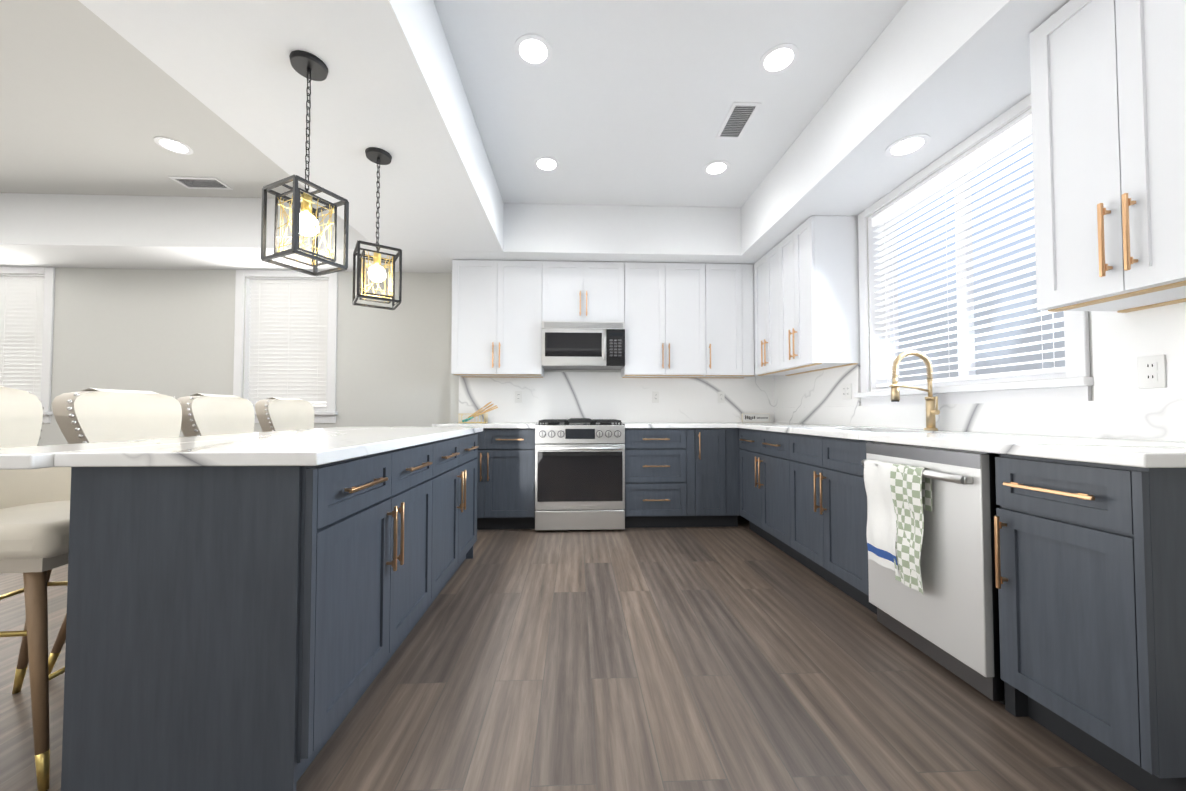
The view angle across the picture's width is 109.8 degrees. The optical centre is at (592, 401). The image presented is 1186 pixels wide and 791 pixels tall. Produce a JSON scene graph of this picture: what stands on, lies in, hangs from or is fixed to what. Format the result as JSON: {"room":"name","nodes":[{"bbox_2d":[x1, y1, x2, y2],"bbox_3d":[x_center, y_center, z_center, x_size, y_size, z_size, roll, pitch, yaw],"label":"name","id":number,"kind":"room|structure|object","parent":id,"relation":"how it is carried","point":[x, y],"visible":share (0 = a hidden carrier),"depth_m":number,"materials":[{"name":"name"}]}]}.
{"room":"kitchen","nodes":[
{"label":"kitchen","id":0,"kind":"room"},
{"bbox_2d":[30,268,620,445],"bbox_3d":[-2.571,-0.324,4.260,9.290,2.900,0.270,0,-1,-2],"label":"wall","id":1,"kind":"structure","parent":0,"point":[168,332],"depth_m":4.16,"materials":[{"name":"paint"}]},
{"bbox_2d":[0,267,54,422],"bbox_3d":[-5.793,-0.551,4.143,1.030,1.528,0.255,0,-1,-2],"label":"window","id":2,"kind":"structure","parent":1,"relation":"in","point":[26,319],"depth_m":4.12,"materials":[{"name":"paint"}]},
{"bbox_2d":[233,270,337,422],"bbox_3d":[-3.076,-0.548,4.253,1.030,1.528,0.255,0,-1,-2],"label":"window","id":3,"kind":"structure","parent":1,"relation":"in","point":[288,341],"depth_m":4.22,"materials":[{"name":"paint"}]},
{"bbox_2d":[451,260,551,379],"bbox_3d":[-0.870,-0.783,4.040,0.891,1.066,0.324,0,-1,-2],"label":"upper cabinet","id":4,"kind":"object","parent":1,"relation":"attached to","point":[499,308],"depth_m":3.88,"materials":[{"name":"white wood"}]},
{"bbox_2d":[548,261,627,323],"bbox_3d":[-0.097,-1.026,4.078,0.772,0.579,0.324,0,-1,-2],"label":"upper cabinet","id":5,"kind":"object","parent":1,"relation":"attached to","point":[577,291],"depth_m":3.92,"materials":[{"name":"white wood"}]},
{"bbox_2d":[542,321,624,369],"bbox_3d":[-0.094,-0.528,3.996,0.766,0.411,0.418,0,-1,-2],"label":"microwave","id":6,"kind":"object","parent":5,"relation":"attached to","point":[577,345],"visible":1,"depth_m":3.84,"materials":[{"name":"silver metal"}]},
{"bbox_2d":[460,372,775,423],"bbox_3d":[0.269,-0.043,4.220,3.213,0.505,0.017,0,-1,-2],"label":"backsplash","id":7,"kind":"structure","parent":1,"relation":"attached to","point":[592,395],"depth_m":4.21,"materials":[{"name":"white stone"}]},
{"bbox_2d":[612,262,707,379],"bbox_3d":[0.677,-0.782,4.102,0.891,1.066,0.324,0,-1,-2],"label":"upper cabinet","id":8,"kind":"object","parent":1,"relation":"attached to","point":[662,330],"depth_m":3.95,"materials":[{"name":"white wood"}]},
{"bbox_2d":[700,263,755,379],"bbox_3d":[1.280,-0.782,4.096,0.545,1.066,0.386,0,-1,-2],"label":"upper cabinet","id":9,"kind":"object","parent":1,"relation":"attached to","point":[727,291],"depth_m":3.97,"materials":[{"name":"white wood"}]},
{"bbox_2d":[0,0,907,207],"bbox_3d":[-2.429,-1.905,0.767,9.290,0.120,7.340,0,-1,-2],"label":"ceiling","id":10,"kind":"structure","parent":0,"point":[622,102],"depth_m":2.49,"materials":[{"name":"paint"}]},
{"bbox_2d":[154,136,192,154],"bbox_3d":[-2.931,-1.786,2.917,0.195,0.005,0.195,-1,-2,43],"label":"recessed light","id":11,"kind":"object","parent":10,"relation":"in","point":[170,144],"depth_m":2.91,"materials":[{"name":"paint"}]},
{"bbox_2d":[168,176,232,189],"bbox_3d":[-3.180,-1.772,3.387,0.360,0.010,0.170,0,-1,-2],"label":"ceiling vent","id":12,"kind":"object","parent":10,"relation":"in","point":[188,182],"depth_m":3.38,"materials":[{"name":"metal"}]},
{"bbox_2d":[514,34,551,66],"bbox_3d":[-0.308,-1.806,2.152,0.195,0.005,0.195,-1,-2,43],"label":"recessed light","id":13,"kind":"object","parent":10,"relation":"in","point":[532,50],"depth_m":2.14,"materials":[{"name":"paint"}]},
{"bbox_2d":[0,0,1069,272],"bbox_3d":[-2.429,-1.624,0.760,8.886,0.438,6.936,0,-1,-2],"label":"ceiling soffit","id":14,"kind":"structure","parent":10,"relation":"attached to","point":[946,76],"depth_m":2.33,"materials":[{"name":"paint"}]},
{"bbox_2d":[261,50,348,275],"bbox_3d":[-1.161,-0.965,1.695,0.212,0.830,0.212,-1,-2,25],"label":"pendant light","id":15,"kind":"object","parent":14,"relation":"hanging from","point":[305,221],"visible":1,"depth_m":1.67,"materials":[{"name":"black metal"}]},
{"bbox_2d":[352,147,401,309],"bbox_3d":[-1.185,-0.949,2.294,0.212,0.830,0.212,1,-2,-35],"label":"pendant light","id":16,"kind":"object","parent":14,"relation":"hanging from","point":[376,270],"visible":1,"depth_m":2.27,"materials":[{"name":"black metal"}]},
{"bbox_2d":[534,156,559,171],"bbox_3d":[-0.347,-1.781,3.131,0.195,0.005,0.195,-1,-2,43],"label":"recessed light","id":17,"kind":"object","parent":10,"relation":"in","point":[543,163],"depth_m":3.12,"materials":[{"name":"paint"}]},
{"bbox_2d":[703,160,729,175],"bbox_3d":[0.942,-1.779,3.182,0.195,0.005,0.195,-1,-2,43],"label":"recessed light","id":18,"kind":"object","parent":10,"relation":"in","point":[718,167],"depth_m":3.17,"materials":[{"name":"paint"}]},
{"bbox_2d":[715,102,760,139],"bbox_3d":[0.923,-1.790,2.671,0.170,0.010,0.330,0,-1,-2],"label":"ceiling vent","id":19,"kind":"object","parent":10,"relation":"in","point":[738,119],"depth_m":2.65,"materials":[{"name":"metal"}]},
{"bbox_2d":[759,43,798,74],"bbox_3d":[0.981,-1.805,2.204,0.195,0.005,0.195,-1,-2,43],"label":"recessed light","id":20,"kind":"object","parent":10,"relation":"in","point":[779,58],"depth_m":2.20,"materials":[{"name":"paint"}]},
{"bbox_2d":[885,134,930,157],"bbox_3d":[1.680,-1.364,2.230,0.195,0.005,0.195,-1,-2,43],"label":"recessed light","id":21,"kind":"object","parent":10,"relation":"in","point":[908,145],"depth_m":2.22,"materials":[{"name":"paint"}]},
{"bbox_2d":[0,516,1138,790],"bbox_3d":[-2.429,1.074,0.690,9.290,0.080,7.340,0,-1,-2],"label":"floor","id":22,"kind":"structure","parent":0,"point":[742,656],"depth_m":1.51,"materials":[{"name":"brown wood"}]},
{"bbox_2d":[0,386,70,790],"bbox_3d":[-1.800,0.494,1.331,0.655,1.119,0.510,0,-1,-2],"label":"bar stool","id":23,"kind":"object","parent":22,"relation":"on","point":[34,522],"visible":0.6,"depth_m":1.19,"materials":[{"name":"beige fabric"}]},
{"bbox_2d":[48,388,182,674],"bbox_3d":[-1.822,0.507,1.830,0.651,1.119,0.510,0,-1,-2],"label":"bar stool","id":24,"kind":"object","parent":22,"relation":"on","point":[91,415],"visible":0.33,"depth_m":1.78,"materials":[{"name":"beige fabric"}]},
{"bbox_2d":[177,393,254,436],"bbox_3d":[-1.842,0.520,2.330,0.651,1.119,0.510,0,-1,-2],"label":"bar stool","id":25,"kind":"object","parent":22,"relation":"on","point":[208,414],"visible":0.25,"depth_m":2.29,"materials":[{"name":"beige fabric"}]},
{"bbox_2d":[40,430,482,790],"bbox_3d":[-1.057,0.629,1.982,0.645,0.878,1.892,0,-1,-2],"label":"kitchen island","id":26,"kind":"object","parent":22,"relation":"on","point":[246,611],"depth_m":1.06,"materials":[{"name":"blue wood"}]},
{"bbox_2d":[48,426,482,461],"bbox_3d":[-1.058,0.170,1.994,0.638,0.036,1.898,0,-1,-2],"label":"island countertop","id":27,"kind":"structure","parent":26,"relation":"on","point":[319,445],"depth_m":1.19,"materials":[{"name":"white stone"}]},
{"bbox_2d":[255,397,314,431],"bbox_3d":[-1.862,0.533,2.859,0.655,1.119,0.510,0,-1,-2],"label":"bar stool","id":28,"kind":"object","parent":22,"relation":"on","point":[277,414],"visible":0.27,"depth_m":2.84,"materials":[{"name":"beige fabric"}]},
{"bbox_2d":[475,428,535,529],"bbox_3d":[-0.928,0.676,3.847,0.842,0.878,0.629,0,-1,-2],"label":"base cabinet","id":29,"kind":"object","parent":22,"relation":"on","point":[506,456],"depth_m":3.55,"materials":[{"name":"blue wood"}]},
{"bbox_2d":[432,420,538,427],"bbox_3d":[-0.936,0.218,3.846,0.864,0.036,0.654,0,-1,-2],"label":"countertop","id":30,"kind":"structure","parent":29,"relation":"on","point":[519,423],"depth_m":3.53,"materials":[{"name":"white stone"}]},
{"bbox_2d":[458,401,497,422],"bbox_3d":[-1.096,0.102,4.032,0.364,0.204,0.164,0,-1,-2],"label":"utensil basket","id":31,"kind":"object","parent":30,"relation":"on","point":[473,415],"visible":1,"depth_m":4.00,"materials":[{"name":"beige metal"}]},
{"bbox_2d":[535,418,624,529],"bbox_3d":[-0.120,0.636,3.818,0.760,0.957,0.710,0,-1,-2],"label":"range","id":32,"kind":"object","parent":22,"relation":"on","point":[579,476],"visible":1,"depth_m":3.53,"materials":[{"name":"silver metal"}]},
{"bbox_2d":[624,428,695,527],"bbox_3d":[0.567,0.678,3.907,0.611,0.878,0.629,0,-1,-2],"label":"base cabinet","id":33,"kind":"object","parent":22,"relation":"on","point":[660,463],"depth_m":3.60,"materials":[{"name":"blue wood"}]},
{"bbox_2d":[618,420,779,427],"bbox_3d":[1.074,0.220,3.927,1.628,0.036,0.654,0,-1,-2],"label":"countertop","id":34,"kind":"structure","parent":33,"relation":"on","point":[628,423],"depth_m":3.73,"materials":[{"name":"white stone"}]},
{"bbox_2d":[741,414,769,421],"bbox_3d":[1.648,0.166,4.226,0.280,0.088,0.032,0,-1,-2],"label":"sign","id":35,"kind":"object","parent":34,"relation":"on","point":[755,417],"visible":1,"depth_m":4.21,"materials":[{"name":"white wood"}]},
{"bbox_2d":[696,428,719,526],"bbox_3d":[0.969,0.678,3.923,0.344,0.878,0.629,0,-1,-2],"label":"base cabinet","id":36,"kind":"object","parent":22,"relation":"on","point":[707,458],"depth_m":3.62,"materials":[{"name":"blue wood"}]},
{"bbox_2d":[716,428,739,526],"bbox_3d":[1.181,0.678,3.901,0.195,0.878,0.691,0,-1,-2],"label":"base cabinet","id":37,"kind":"object","parent":22,"relation":"on","point":[727,439],"depth_m":3.63,"materials":[{"name":"blue wood"}]},
{"bbox_2d":[740,428,783,551],"bbox_3d":[1.603,0.659,3.186,0.630,0.878,0.935,0,-1,-2],"label":"base cabinet","id":38,"kind":"object","parent":22,"relation":"on","point":[761,486],"depth_m":3.17,"materials":[{"name":"blue wood"}]},
{"bbox_2d":[780,432,951,613],"bbox_3d":[1.633,0.639,2.432,0.630,0.878,0.804,0,-1,-2],"label":"base cabinet","id":39,"kind":"object","parent":22,"relation":"on","point":[825,496],"depth_m":2.35,"materials":[{"name":"blue wood"}]},
{"bbox_2d":[861,442,1004,704],"bbox_3d":[1.607,0.624,1.735,0.678,0.874,0.574,0,-1,-2],"label":"dishwasher","id":40,"kind":"object","parent":22,"relation":"on","point":[933,589],"visible":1,"depth_m":1.62,"materials":[{"name":"silver metal"}]},
{"bbox_2d":[987,452,1185,790],"bbox_3d":[1.681,0.609,1.247,0.630,0.878,0.401,0,-1,-2],"label":"base cabinet","id":41,"kind":"object","parent":22,"relation":"on","point":[1090,542],"depth_m":1.14,"materials":[{"name":"blue wood"}]},
{"bbox_2d":[736,424,1185,467],"bbox_3d":[1.625,0.179,2.326,0.655,0.036,2.589,0,-1,-2],"label":"countertop","id":42,"kind":"structure","parent":41,"relation":"on","point":[1078,449],"depth_m":1.43,"materials":[{"name":"white stone"}]},
{"bbox_2d":[889,350,939,429],"bbox_3d":[1.772,-0.063,2.296,0.260,0.445,0.091,0,-1,-2],"label":"faucet","id":43,"kind":"object","parent":42,"relation":"on","point":[932,410],"visible":1,"depth_m":2.30,"materials":[{"name":"gold metal"}]},
{"bbox_2d":[793,108,1157,407],"bbox_3d":[2.118,-0.414,0.776,0.200,2.900,7.070,0,-1,-2],"label":"wall","id":44,"kind":"structure","parent":0,"point":[1090,344],"depth_m":2.02,"materials":[{"name":"paint"}]},
{"bbox_2d":[756,249,807,375],"bbox_3d":[1.723,-0.792,3.717,0.350,1.066,0.568,0,-1,-2],"label":"upper cabinet","id":45,"kind":"object","parent":44,"relation":"attached to","point":[765,358],"depth_m":3.76,"materials":[{"name":"white wood"}]},
{"bbox_2d":[772,215,859,371],"bbox_3d":[1.741,-0.803,3.277,0.350,1.066,0.544,0,-1,-2],"label":"upper cabinet","id":46,"kind":"object","parent":44,"relation":"attached to","point":[816,316],"depth_m":3.02,"materials":[{"name":"white wood"}]},
{"bbox_2d":[854,94,1093,405],"bbox_3d":[2.028,-0.663,2.336,0.255,1.398,1.360,0,-1,-2],"label":"window","id":47,"kind":"structure","parent":44,"relation":"in","point":[1074,382],"depth_m":2.28,"materials":[{"name":"paint"}]},
{"bbox_2d":[776,396,1185,439],"bbox_3d":[1.931,0.097,2.661,0.018,0.145,3.220,0,-1,-2],"label":"backsplash","id":48,"kind":"structure","parent":44,"relation":"attached to","point":[1118,419],"depth_m":1.84,"materials":[{"name":"white stone"}]},
{"bbox_2d":[1029,0,1185,315],"bbox_3d":[1.820,-0.864,1.312,0.350,1.046,0.492,0,-1,-2],"label":"upper cabinet","id":49,"kind":"object","parent":44,"relation":"attached to","point":[1108,77],"depth_m":1.33,"materials":[{"name":"white wood"}]},
{"label":"outside","id":50,"kind":"structure","parent":0,"visible":0},
{"bbox_2d":[897,143,1064,381],"bbox_3d":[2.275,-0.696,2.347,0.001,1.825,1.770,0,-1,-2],"label":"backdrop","id":51,"kind":"structure","parent":50,"point":[1038,347],"depth_m":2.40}
]}

